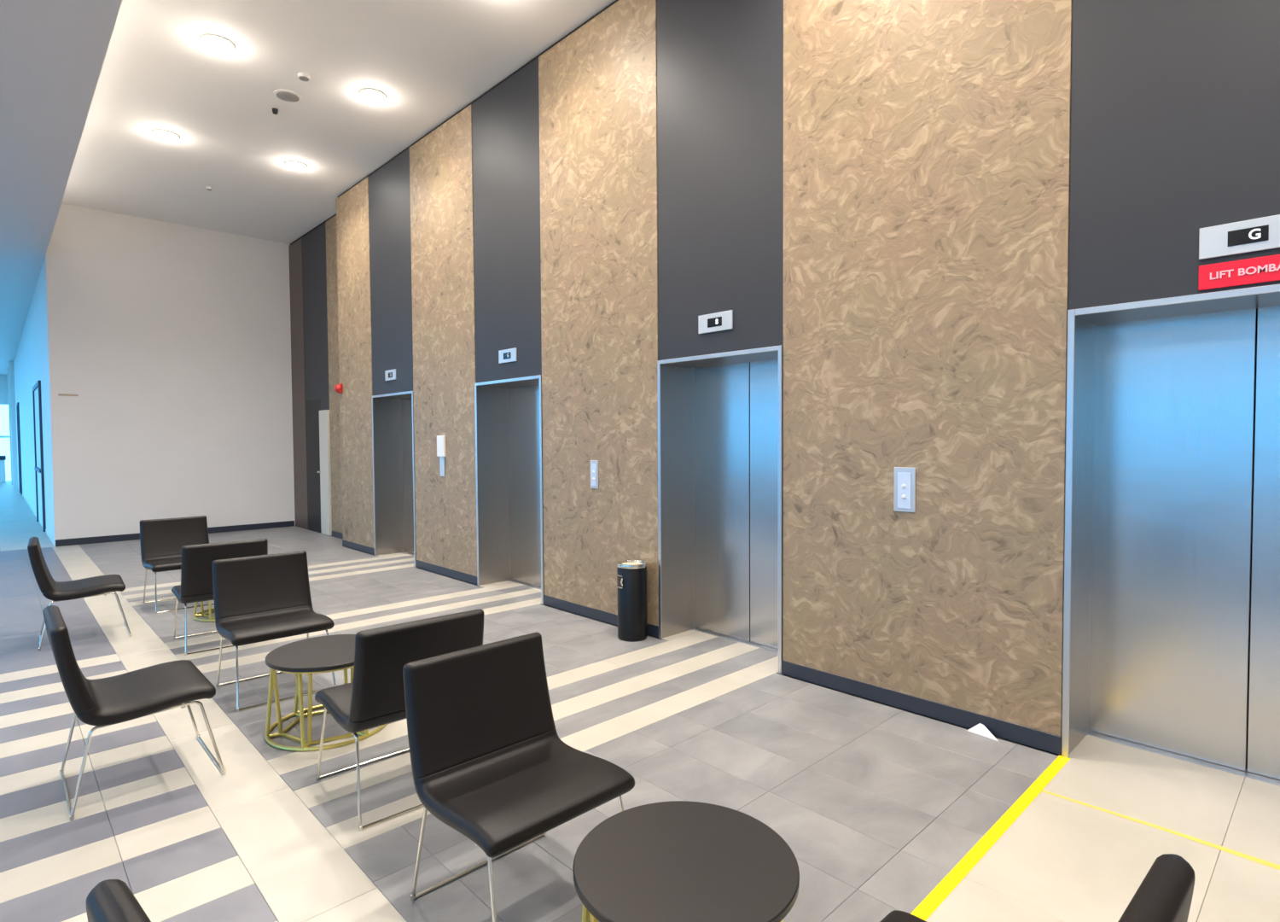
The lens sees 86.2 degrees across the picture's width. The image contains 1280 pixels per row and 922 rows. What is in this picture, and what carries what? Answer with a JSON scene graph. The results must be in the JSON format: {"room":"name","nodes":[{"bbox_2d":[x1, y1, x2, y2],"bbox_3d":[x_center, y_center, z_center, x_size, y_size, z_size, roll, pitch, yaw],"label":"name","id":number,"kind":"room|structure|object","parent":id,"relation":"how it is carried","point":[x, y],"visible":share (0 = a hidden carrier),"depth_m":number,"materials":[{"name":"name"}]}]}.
{"room":"elevator lobby","nodes":[
{"label":"elevator lobby","id":0,"kind":"room"},
{"bbox_2d":[0,374,8,404],"bbox_3d":[-26.058,-2.891,27.696,1.220,1.210,0.150,-2,3,-44],"label":"wall","id":1,"kind":"structure","parent":0,"point":[3,378],"depth_m":27.80,"materials":[{"name":"white paint"}]},
{"bbox_2d":[13,259,54,541],"bbox_3d":[-17.208,-1.120,19.189,0.200,4.310,24.440,-2,3,-44],"label":"wall","id":2,"kind":"structure","parent":0,"point":[31,363],"depth_m":13.59,"materials":[{"name":"white paint"}]},
{"bbox_2d":[6,366,12,484],"bbox_3d":[-23.297,-1.282,25.360,0.120,4.310,0.500,-2,3,-44],"label":"trim","id":3,"kind":"structure","parent":2,"relation":"attached to","point":[8,367],"depth_m":25.16,"materials":[{"name":"white paint"}]},
{"bbox_2d":[8,360,17,488],"bbox_3d":[-21.437,-1.230,23.404,0.120,4.310,0.500,-2,3,-44],"label":"trim","id":4,"kind":"structure","parent":2,"relation":"attached to","point":[11,369],"depth_m":23.23,"materials":[{"name":"white paint"}]},
{"bbox_2d":[16,401,22,494],"bbox_3d":[-18.887,-0.382,20.814,0.035,2.750,1.200,-2,3,-44],"label":"door","id":5,"kind":"structure","parent":2,"relation":"in","point":[17,404],"depth_m":20.41,"materials":[{"name":"blue"}]},
{"bbox_2d":[17,486,55,546],"bbox_3d":[-17.204,1.014,19.118,0.006,0.050,24.630,-2,3,-44],"label":"baseboard","id":6,"kind":"structure","parent":2,"relation":"attached to","point":[35,514],"depth_m":13.03,"materials":[{"name":"white paint"}]},
{"bbox_2d":[32,380,46,531],"bbox_3d":[-11.106,-0.100,12.624,0.050,2.620,2.200,-2,3,-44],"label":"door","id":7,"kind":"structure","parent":2,"relation":"in","point":[37,399],"depth_m":12.58,"materials":[{"name":"blue"}]},
{"bbox_2d":[0,0,121,374],"bbox_3d":[-13.268,-3.121,10.556,5.870,0.200,42.700,-2,3,-44],"label":"ceiling","id":8,"kind":"structure","parent":0,"point":[52,52],"depth_m":5.83,"materials":[{"name":"white paint"}]},
{"bbox_2d":[49,0,122,240],"bbox_3d":[-2.570,-3.038,3.590,0.040,0.072,17.260,-2,3,-44],"label":"trim","id":9,"kind":"structure","parent":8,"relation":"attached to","point":[121,0],"depth_m":5.80,"materials":[{"name":"white paint"}]},
{"bbox_2d":[44,203,295,542],"bbox_3d":[-7.443,-1.325,11.465,3.730,5.100,0.200,-2,3,-44],"label":"wall","id":10,"kind":"structure","parent":0,"point":[172,340],"depth_m":11.08,"materials":[{"name":"white paint"}]},
{"bbox_2d":[58,393,78,395],"bbox_3d":[-8.573,-0.989,10.257,0.230,0.030,0.006,-2,3,-44],"label":"marker","id":11,"kind":"object","parent":10,"relation":"attached to","point":[59,394],"visible":1,"depth_m":10.24,"materials":[{"name":"beige"}]},
{"bbox_2d":[55,520,294,546],"bbox_3d":[-7.504,1.181,11.327,3.314,0.100,0.012,-2,3,-44],"label":"baseboard","id":12,"kind":"structure","parent":10,"relation":"attached to","point":[289,523],"depth_m":10.85,"materials":[{"name":"grey"}]},
{"bbox_2d":[288,213,343,533],"bbox_3d":[-5.189,-1.341,11.510,0.400,5.100,3.440,-2,3,-44],"label":"wall","id":13,"kind":"structure","parent":0,"point":[313,282],"depth_m":11.46,"materials":[{"name":"black paint"}]},
{"bbox_2d":[305,397,331,535],"bbox_3d":[-5.444,0.087,11.499,0.098,2.250,1.160,-2,3,-44],"label":"door","id":14,"kind":"structure","parent":13,"relation":"in","point":[317,410],"depth_m":11.50,"materials":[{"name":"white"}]},
{"bbox_2d":[331,530,343,539],"bbox_3d":[-4.599,1.187,10.703,0.032,0.092,1.160,-2,3,-44],"label":"baseboard","id":15,"kind":"structure","parent":13,"relation":"attached to","point":[336,534],"depth_m":10.92,"materials":[{"name":"grey"}]},
{"bbox_2d":[61,0,615,244],"bbox_3d":[-1.306,-3.803,4.910,3.730,0.200,18.060,-2,3,-44],"label":"ceiling","id":16,"kind":"structure","parent":0,"point":[430,60],"depth_m":6.97,"materials":[{"name":"paint"}]},
{"bbox_2d":[151,128,180,140],"bbox_3d":[-5.484,-3.750,7.908,0.272,0.045,0.272,-2,3,-44],"label":"ceiling light","id":17,"kind":"object","parent":16,"relation":"attached to","point":[163,134],"visible":1,"depth_m":7.86,"materials":[{"name":"white plastic"}]},
{"bbox_2d":[199,34,235,52],"bbox_3d":[-3.762,-3.702,6.097,0.272,0.045,0.272,-2,3,-44],"label":"ceiling light","id":18,"kind":"object","parent":16,"relation":"attached to","point":[217,43],"visible":1,"depth_m":6.05,"materials":[{"name":"white plastic"}]},
{"bbox_2d":[272,107,278,114],"bbox_3d":[-3.908,-3.739,7.324,0.056,0.052,0.056,-2,3,-44],"label":"sprinkler head","id":19,"kind":"object","parent":16,"relation":"attached to","point":[275,111],"visible":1,"depth_m":7.30},
{"bbox_2d":[273,89,302,102],"bbox_3d":[-3.625,-3.749,7.040,0.260,0.016,0.260,-2,3,-44],"label":"ceiling speaker","id":20,"kind":"object","parent":16,"relation":"attached to","point":[284,95],"visible":1,"depth_m":7.02,"materials":[{"name":"white"}]},
{"bbox_2d":[276,91,299,102],"bbox_3d":[-3.625,-3.744,7.040,0.218,0.006,0.218,-2,3,-44],"label":"grille","id":21,"kind":"object","parent":20,"relation":"attached to","point":[290,96],"depth_m":7.03,"materials":[{"name":"grey"}]},
{"bbox_2d":[284,160,307,169],"bbox_3d":[-4.429,-3.785,8.800,0.272,0.045,0.272,-2,3,-44],"label":"ceiling light","id":22,"kind":"object","parent":16,"relation":"attached to","point":[291,164],"visible":1,"depth_m":8.74,"materials":[{"name":"white plastic"}]},
{"bbox_2d":[297,72,310,81],"bbox_3d":[-3.267,-3.727,6.650,0.110,0.039,0.110,-2,3,-44],"label":"smoke detector","id":23,"kind":"object","parent":16,"relation":"attached to","point":[302,76],"visible":1,"depth_m":6.62,"materials":[{"name":"white plastic"}]},
{"bbox_2d":[298,75,308,81],"bbox_3d":[-3.267,-3.715,6.650,0.092,0.015,0.092,-2,3,-44],"label":"grille","id":24,"kind":"object","parent":23,"relation":"attached to","point":[302,78],"depth_m":6.63,"materials":[{"name":"grey"}]},
{"bbox_2d":[358,87,386,102],"bbox_3d":[-2.748,-3.739,7.032,0.272,0.045,0.272,-2,3,-44],"label":"ceiling light","id":25,"kind":"object","parent":16,"relation":"attached to","point":[371,95],"visible":1,"depth_m":6.98,"materials":[{"name":"white plastic"}]},
{"bbox_2d":[0,480,1279,921],"bbox_3d":[-11.783,1.305,12.018,9.800,0.140,43.000,-2,3,-44],"label":"floor","id":26,"kind":"structure","parent":0,"point":[875,803],"depth_m":3.06,"materials":[{"name":"grey tile"}]},
{"bbox_2d":[0,455,5,482],"bbox_3d":[-25.357,0.320,26.791,0.780,1.040,0.650,-2,3,-44],"label":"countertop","id":27,"kind":"structure","parent":26,"relation":"on","point":[2,479],"depth_m":26.78,"materials":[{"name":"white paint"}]},
{"bbox_2d":[27,536,132,651],"bbox_3d":[-4.458,1.002,5.451,0.602,0.800,0.566,-2,2,-41],"label":"lounge chair","id":28,"kind":"object","parent":26,"relation":"on","point":[51,589],"visible":0.99,"depth_m":5.28,"materials":[{"name":"black leather"}]},
{"bbox_2d":[86,878,151,921],"bbox_3d":[-0.537,1.114,1.221,0.566,0.800,0.602,1,2,40],"label":"lounge chair","id":29,"kind":"object","parent":26,"relation":"on","point":[111,899],"visible":1,"depth_m":1.12,"materials":[{"name":"black leather"}]},
{"bbox_2d":[42,605,226,820],"bbox_3d":[-2.338,1.062,3.167,0.602,0.800,0.566,-2,3,-44],"label":"lounge chair","id":30,"kind":"object","parent":26,"relation":"on","point":[148,690],"visible":1,"depth_m":3.03,"materials":[{"name":"black leather"}]},
{"bbox_2d":[139,515,214,613],"bbox_3d":[-4.397,0.965,6.566,0.602,0.800,0.566,1,3,44],"label":"lounge chair","id":31,"kind":"object","parent":26,"relation":"on","point":[162,541],"visible":0.73,"depth_m":6.63,"materials":[{"name":"black leather"}]},
{"bbox_2d":[192,599,215,622],"bbox_3d":[-3.670,1.164,6.175,0.620,0.420,0.620,1,2,35],"label":"side table","id":32,"kind":"object","parent":26,"relation":"on","point":[212,619],"visible":0.15,"depth_m":6.04,"materials":[{"name":"yellow metal"}]},
{"bbox_2d":[171,538,268,655],"bbox_3d":[-3.266,0.999,5.320,0.566,0.800,0.602,-2,2,-42],"label":"lounge chair","id":33,"kind":"object","parent":26,"relation":"on","point":[196,569],"visible":0.52,"depth_m":5.03,"materials":[{"name":"black leather"}]},
{"bbox_2d":[212,550,336,711],"bbox_3d":[-2.308,1.025,4.311,0.566,0.800,0.602,-2,2,-42],"label":"lounge chair","id":34,"kind":"object","parent":26,"relation":"on","point":[262,597],"visible":0.98,"depth_m":4.37,"materials":[{"name":"black leather"}]},
{"bbox_2d":[264,634,386,750],"bbox_3d":[-1.688,1.231,3.713,0.620,0.420,0.620,1,2,29],"label":"side table","id":35,"kind":"object","parent":26,"relation":"on","point":[328,653],"visible":0.63,"depth_m":3.56,"materials":[{"name":"yellow metal"}]},
{"bbox_2d":[314,608,484,831],"bbox_3d":[-1.083,1.058,3.078,0.566,0.800,0.602,-2,2,-42],"label":"lounge chair","id":36,"kind":"object","parent":26,"relation":"on","point":[375,697],"visible":0.59,"depth_m":2.80,"materials":[{"name":"black leather"}]},
{"bbox_2d":[402,632,634,921],"bbox_3d":[-0.400,1.079,2.299,0.566,0.800,0.602,-2,3,-44],"label":"lounge chair","id":37,"kind":"object","parent":26,"relation":"on","point":[489,759],"visible":0.96,"depth_m":2.32,"materials":[{"name":"black leather"}]},
{"bbox_2d":[616,559,647,641],"bbox_3d":[-0.060,1.084,5.334,0.244,0.590,0.243,0,2,-2],"label":"litter bin","id":38,"kind":"object","parent":26,"relation":"on","point":[631,575],"visible":1,"depth_m":5.24,"materials":[{"name":"black metal"}]},
{"bbox_2d":[572,800,799,921],"bbox_3d":[0.122,1.280,1.845,0.620,0.420,0.620,1,2,41],"label":"side table","id":39,"kind":"object","parent":26,"relation":"on","point":[673,860],"visible":1,"depth_m":1.80,"materials":[{"name":"black laminate"}]},
{"bbox_2d":[966,722,999,741],"bbox_3d":[1.789,1.400,3.554,0.041,0.048,0.166,-2,2,-38],"label":"paper scrap","id":40,"kind":"object","parent":26,"relation":"on","point":[980,729],"visible":1,"depth_m":3.56,"materials":[{"name":"white paper"}]},
{"bbox_2d":[910,755,1070,920],"bbox_3d":[1.044,1.468,2.349,2.790,0.001,0.048,-2,3,-44],"label":"tape","id":41,"kind":"object","parent":26,"relation":"on","point":[950,881],"visible":1,"depth_m":2.60,"materials":[{"name":"yellow plastic"}]},
{"bbox_2d":[879,853,1195,921],"bbox_3d":[0.586,1.106,1.267,0.566,0.800,0.602,-2,2,-42],"label":"lounge chair","id":42,"kind":"object","parent":26,"relation":"on","point":[1165,893],"visible":1,"depth_m":1.14,"materials":[{"name":"black leather"}]},
{"bbox_2d":[1041,789,1279,869],"bbox_3d":[2.188,1.454,2.553,1.232,0.001,0.060,1,3,44],"label":"tape","id":43,"kind":"object","parent":26,"relation":"on","point":[1238,853],"visible":1,"depth_m":2.64,"materials":[{"name":"yellow plastic"}]},
{"bbox_2d":[336,0,1279,762],"bbox_3d":[0.953,-1.164,4.892,0.700,5.100,14.820,-2,3,-44],"label":"wall","id":44,"kind":"structure","parent":0,"point":[913,200],"depth_m":4.12,"materials":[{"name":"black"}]},
{"bbox_2d":[334,383,342,393],"bbox_3d":[-4.389,-1.055,9.946,0.090,0.140,0.124,-2,3,-44],"label":"fire alarm","id":45,"kind":"object","parent":44,"relation":"attached to","point":[338,387],"visible":1,"depth_m":9.92,"materials":[{"name":"red plastic"}]},
{"bbox_2d":[342,539,374,554],"bbox_3d":[-3.972,1.216,9.692,0.056,0.092,1.166,-2,3,-44],"label":"baseboard","id":46,"kind":"structure","parent":44,"relation":"attached to","point":[345,543],"depth_m":9.64,"materials":[{"name":"grey"}]},
{"bbox_2d":[384,368,396,380],"bbox_3d":[-3.187,-1.098,8.741,0.016,0.130,0.310,-2,3,-44],"label":"indicator","id":47,"kind":"object","parent":44,"relation":"attached to","point":[391,374],"visible":1,"depth_m":8.72,"materials":[{"name":"grey"}]},
{"bbox_2d":[371,390,416,566],"bbox_3d":[-3.014,0.206,8.919,0.438,2.150,1.230,-2,3,-44],"label":"door","id":48,"kind":"structure","parent":44,"relation":"in","point":[392,414],"depth_m":9.33,"materials":[{"name":"silver metal"}]},
{"bbox_2d":[436,435,446,476],"bbox_3d":[-2.260,-0.058,7.787,0.030,0.460,0.160,-2,3,-44],"label":"panel","id":49,"kind":"object","parent":44,"relation":"attached to","point":[441,452],"visible":1,"depth_m":7.77,"materials":[{"name":"white plastic"}]},
{"bbox_2d":[415,559,477,584],"bbox_3d":[-2.218,1.265,7.848,0.056,0.092,1.456,-2,3,-44],"label":"baseboard","id":50,"kind":"structure","parent":44,"relation":"attached to","point":[435,568],"depth_m":7.78,"materials":[{"name":"grey"}]},
{"bbox_2d":[337,0,618,197],"bbox_3d":[0.862,-3.688,4.738,0.430,0.045,14.820,-2,3,-44],"label":"trim","id":51,"kind":"structure","parent":44,"relation":"attached to","point":[615,1],"depth_m":6.84,"materials":[{"name":"black"}]},
{"bbox_2d":[498,347,517,363],"bbox_3d":[-1.313,-1.041,6.771,0.016,0.130,0.310,-2,3,-44],"label":"indicator","id":52,"kind":"object","parent":44,"relation":"attached to","point":[506,355],"visible":1,"depth_m":6.76,"materials":[{"name":"grey"}]},
{"bbox_2d":[474,374,544,604],"bbox_3d":[-1.171,0.257,6.981,0.438,2.150,1.200,-2,3,-44],"label":"door","id":53,"kind":"structure","parent":44,"relation":"in","point":[509,419],"depth_m":7.34,"materials":[{"name":"silver metal"}]},
{"bbox_2d":[590,459,598,488],"bbox_3d":[-0.394,0.114,5.839,0.017,0.240,0.100,-2,3,-44],"label":"panel","id":54,"kind":"object","parent":44,"relation":"attached to","point":[594,463],"visible":1,"depth_m":5.83,"materials":[{"name":"grey"}]},
{"bbox_2d":[543,594,658,637],"bbox_3d":[-0.361,1.317,5.895,0.056,0.092,1.526,-2,3,-44],"label":"baseboard","id":55,"kind":"structure","parent":44,"relation":"attached to","point":[652,630],"depth_m":5.95,"materials":[{"name":"grey"}]},
{"bbox_2d":[698,309,733,333],"bbox_3d":[0.530,-0.980,4.833,0.016,0.130,0.310,-2,3,-44],"label":"indicator","id":56,"kind":"object","parent":44,"relation":"attached to","point":[720,321],"visible":1,"depth_m":4.82,"materials":[{"name":"grey plastic"}]},
{"bbox_2d":[657,344,783,673],"bbox_3d":[0.689,0.309,5.025,0.438,2.150,1.140,-2,3,-44],"label":"door","id":57,"kind":"structure","parent":44,"relation":"in","point":[720,415],"depth_m":5.29,"materials":[{"name":"silver metal"}]},
{"bbox_2d":[893,466,915,511],"bbox_3d":[1.490,0.162,3.857,0.017,0.250,0.125,-2,3,-44],"label":"panel","id":58,"kind":"object","parent":44,"relation":"attached to","point":[904,478],"visible":1,"depth_m":3.85,"materials":[{"name":"grey"}]},
{"bbox_2d":[781,659,1061,755],"bbox_3d":[1.509,1.369,3.928,0.056,0.092,1.616,-2,3,-44],"label":"baseboard","id":59,"kind":"structure","parent":44,"relation":"attached to","point":[1012,731],"depth_m":3.79,"materials":[{"name":"grey"}]},
{"bbox_2d":[1061,284,1279,785],"bbox_3d":[2.639,0.363,2.975,0.438,2.150,1.280,-2,3,-44],"label":"door","id":60,"kind":"structure","parent":44,"relation":"in","point":[1160,429],"depth_m":3.28,"materials":[{"name":"silver metal"}]},
{"bbox_2d":[1198,254,1279,290],"bbox_3d":[2.479,-0.772,2.792,0.012,0.103,0.310,-2,3,-44],"label":"sign","id":61,"kind":"object","parent":44,"relation":"attached to","point":[1265,269],"visible":1,"depth_m":2.81,"materials":[{"name":"red plastic"}]},
{"bbox_2d":[1198,214,1279,259],"bbox_3d":[2.477,-0.916,2.786,0.016,0.130,0.310,-2,3,-44],"label":"indicator","id":62,"kind":"object","parent":44,"relation":"attached to","point":[1259,234],"visible":1,"depth_m":2.80,"materials":[{"name":"grey plastic"}]},
{"bbox_3d":[-27.161,-1.301,26.689,1.850,4.310,0.150,-2,3,-44],"label":"wall","id":63,"kind":"structure","parent":0,"visible":0},
{"bbox_2d":[0,435,9,437],"bbox_3d":[-26.107,-0.734,27.685,1.020,3.100,0.080,-2,3,-44],"label":"door","id":64,"kind":"structure","parent":63,"relation":"in","point":[1,436],"depth_m":27.85,"materials":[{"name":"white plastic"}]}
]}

